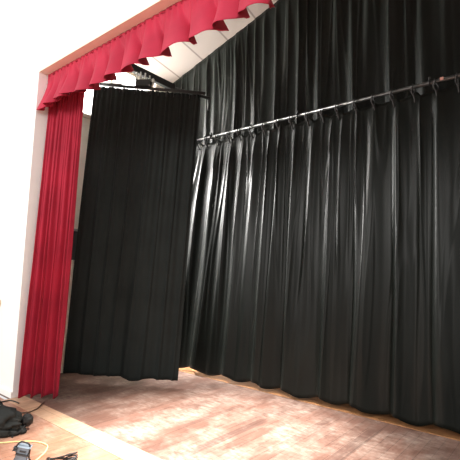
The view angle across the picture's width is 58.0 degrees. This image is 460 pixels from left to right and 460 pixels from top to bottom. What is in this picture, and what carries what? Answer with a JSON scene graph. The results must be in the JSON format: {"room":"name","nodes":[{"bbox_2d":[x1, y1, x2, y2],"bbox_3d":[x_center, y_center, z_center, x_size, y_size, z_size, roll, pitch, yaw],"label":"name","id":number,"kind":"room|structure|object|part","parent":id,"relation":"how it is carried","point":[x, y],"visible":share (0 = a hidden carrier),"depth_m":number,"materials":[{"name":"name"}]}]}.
{"room":"auditorium","nodes":[
{"label":"auditorium","id":0,"kind":"room"},
{"bbox_2d":[0,397,121,459],"bbox_3d":[-1.335,1.430,-0.930,17.000,0.120,7.165,-3,-8,39],"label":"floor","id":1,"kind":"structure","parent":0,"point":[60,442],"depth_m":3.54,"materials":[{"name":"beige wood"}]},
{"bbox_2d":[0,401,32,437],"bbox_3d":[-2.252,1.696,3.798,0.842,0.272,0.420,1,-6,5],"label":"bag","id":2,"kind":"object","parent":1,"relation":"on","point":[12,423],"visible":1,"depth_m":3.71,"materials":[{"name":"black fabric"}]},
{"bbox_2d":[12,441,32,459],"bbox_3d":[-1.600,1.719,3.212,0.153,0.168,0.087,3,-6,-12],"label":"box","id":3,"kind":"object","parent":1,"relation":"on","point":[22,449],"visible":1,"depth_m":3.19,"materials":[{"name":"grey plastic"}]},
{"bbox_2d":[0,441,47,459],"bbox_3d":[-1.939,1.802,3.479,1.012,0.011,0.389,-1,-6,22],"label":"extension cord","id":4,"kind":"object","parent":1,"relation":"on","point":[10,441],"visible":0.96,"depth_m":3.53,"materials":[{"name":"yellow rubber"}]},
{"bbox_2d":[46,452,77,459],"bbox_3d":[-1.347,1.765,3.196,0.329,0.062,0.116,5,-7,-26],"label":"cable coil","id":5,"kind":"object","parent":1,"relation":"on","point":[69,455],"visible":1,"depth_m":3.24,"materials":[{"name":"black rubber"}]},
{"bbox_2d":[5,396,161,459],"bbox_3d":[1.161,1.788,1.769,9.400,0.124,0.210,-3,-8,39],"label":"trim","id":6,"kind":"structure","parent":1,"relation":"on","point":[118,448],"depth_m":3.81,"materials":[{"name":"brown wood"}]},
{"bbox_2d":[21,401,43,412],"bbox_3d":[-2.080,1.891,4.418,0.139,0.019,0.375,-1,-6,23],"label":"cable","id":7,"kind":"object","parent":6,"relation":"on","point":[43,401],"visible":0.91,"depth_m":4.34,"materials":[{"name":"brown rubber"}]},
{"bbox_2d":[0,0,156,397],"bbox_3d":[1.171,-1.983,2.342,17.000,7.500,0.200,-3,-8,39],"label":"wall","id":8,"kind":"structure","parent":0,"point":[34,34],"depth_m":5.12,"materials":[{"name":"white paint"}]},
{"bbox_2d":[0,386,11,397],"bbox_3d":[-4.034,1.968,5.999,3.999,0.070,0.018,-3,-8,39],"label":"baseboard","id":9,"kind":"structure","parent":8,"relation":"attached to","point":[3,391],"depth_m":4.81,"materials":[{"name":"white paint"}]},
{"bbox_2d":[18,92,84,398],"bbox_3d":[-2.072,-0.013,4.969,0.510,3.880,0.217,2,-6,-1],"label":"curtain","id":10,"kind":"object","parent":8,"relation":"hanging from","point":[45,323],"visible":0.93,"depth_m":4.92,"materials":[{"name":"red fabric"}]},
{"bbox_2d":[39,0,180,74],"bbox_3d":[1.330,-2.150,2.232,9.400,0.020,0.200,-3,-8,39],"label":"trim","id":11,"kind":"structure","parent":8,"relation":"attached to","point":[157,6],"depth_m":4.25,"materials":[{"name":"pink paint"}]},
{"bbox_2d":[36,0,274,110],"bbox_3d":[1.319,-1.869,2.167,9.432,0.551,0.280,-3,-8,39],"label":"valance","id":12,"kind":"object","parent":8,"relation":"hanging from","point":[183,20],"visible":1,"depth_m":3.93,"materials":[{"name":"red fabric"}]},
{"bbox_2d":[131,64,209,109],"bbox_3d":[-1.189,-2.139,5.898,2.222,0.275,0.238,8,-8,-44],"label":"overhead beam","id":13,"kind":"structure","parent":8,"relation":"attached to","point":[160,81],"depth_m":6.08,"materials":[{"name":"black metal"}]},
{"bbox_2d":[99,72,204,94],"bbox_3d":[-1.133,-2.020,5.736,1.615,0.339,0.094,1,-6,6],"label":"bar","id":14,"kind":"object","parent":13,"relation":"attached to","point":[143,84],"visible":0.94,"depth_m":5.71,"materials":[{"name":"black metal"}]},
{"bbox_2d":[63,86,200,380],"bbox_3d":[-1.324,-0.015,5.605,1.760,3.996,0.196,1,-6,7],"label":"curtain","id":15,"kind":"object","parent":14,"relation":"hanging from","point":[125,319],"visible":1,"depth_m":5.60,"materials":[{"name":"black fabric"}]},
{"bbox_3d":[-1.387,-2.253,5.710,0.070,0.100,1.660,-3,-8,39],"label":"rail","id":16,"kind":"part","parent":13,"relation":"part of","materials":[{"name":"black metal"}]},
{"bbox_3d":[-0.602,-2.047,6.458,0.616,0.244,0.040,5,-7,-27],"label":"extension arm","id":17,"kind":"part","parent":13,"relation":"part of","materials":[{"name":"black metal"}]},
{"bbox_2d":[60,83,170,372],"bbox_3d":[-1.988,-0.498,6.803,0.220,5.267,2.920,-3,-8,39],"label":"wall","id":18,"kind":"structure","parent":0,"point":[85,122],"depth_m":6.29,"materials":[{"name":"beige paint"}]},
{"bbox_2d":[71,229,77,259],"bbox_3d":[-2.254,0.219,6.173,0.110,0.455,0.640,-3,-8,39],"label":"wall box","id":19,"kind":"object","parent":18,"relation":"attached to","point":[75,230],"visible":0.03,"depth_m":6.07,"materials":[{"name":"grey metal"}]},
{"bbox_2d":[83,72,152,118],"bbox_3d":[-1.959,-2.235,6.881,0.270,1.120,1.830,-3,-8,39],"label":"window","id":20,"kind":"structure","parent":18,"relation":"in","point":[129,74],"depth_m":7.18,"materials":[{"name":"beige paint"}]},
{"bbox_3d":[-1.976,-1.703,6.826,0.270,0.049,1.830,-3,-8,39],"label":"sill","id":21,"kind":"part","parent":20,"relation":"part of","materials":[{"name":"beige paint"}]},
{"bbox_2d":[130,0,277,82],"bbox_3d":[2.358,-3.857,3.625,11.240,1.761,2.940,-3,-8,39],"label":"ceiling","id":22,"kind":"structure","parent":0,"point":[185,55],"depth_m":7.02,"materials":[{"name":"white paint"}]},
{"bbox_2d":[171,0,459,147],"bbox_3d":[1.648,-2.468,5.431,7.075,3.966,0.152,-3,-8,39],"label":"drape","id":23,"kind":"object","parent":22,"relation":"hanging from","point":[302,56],"visible":0.48,"depth_m":5.75,"materials":[{"name":"black fabric"}]},
{"bbox_2d":[0,371,459,459],"bbox_3d":[2.167,1.949,2.999,11.220,0.120,2.985,-3,-8,39],"label":"floor","id":24,"kind":"structure","parent":0,"point":[191,417],"depth_m":4.15,"materials":[{"name":"brown wood"}]},
{"bbox_3d":[6.526,-0.953,-0.194,0.200,5.267,2.920,-3,-8,39],"label":"wall","id":25,"kind":"structure","parent":0,"visible":0},
{"bbox_2d":[179,367,459,440],"bbox_3d":[2.788,1.984,3.752,10.816,0.006,0.584,-3,-8,39],"label":"trim","id":26,"kind":"structure","parent":25,"relation":"attached to","point":[387,418],"depth_m":4.74,"materials":[{"name":"brown wood"}]},
{"bbox_2d":[197,74,459,140],"bbox_3d":[3.179,-1.664,3.662,9.800,0.105,0.075,-3,-8,39],"label":"pipe","id":27,"kind":"object","parent":25,"relation":"attached to","point":[429,83],"visible":0.88,"depth_m":5.12,"materials":[{"name":"metal"}]},
{"bbox_2d":[179,73,459,433],"bbox_3d":[1.591,0.198,4.653,6.421,3.635,0.261,-3,-8,39],"label":"drape","id":28,"kind":"object","parent":27,"relation":"hanging from","point":[323,259],"visible":0.96,"depth_m":4.92,"materials":[{"name":"black fabric"}]}
]}

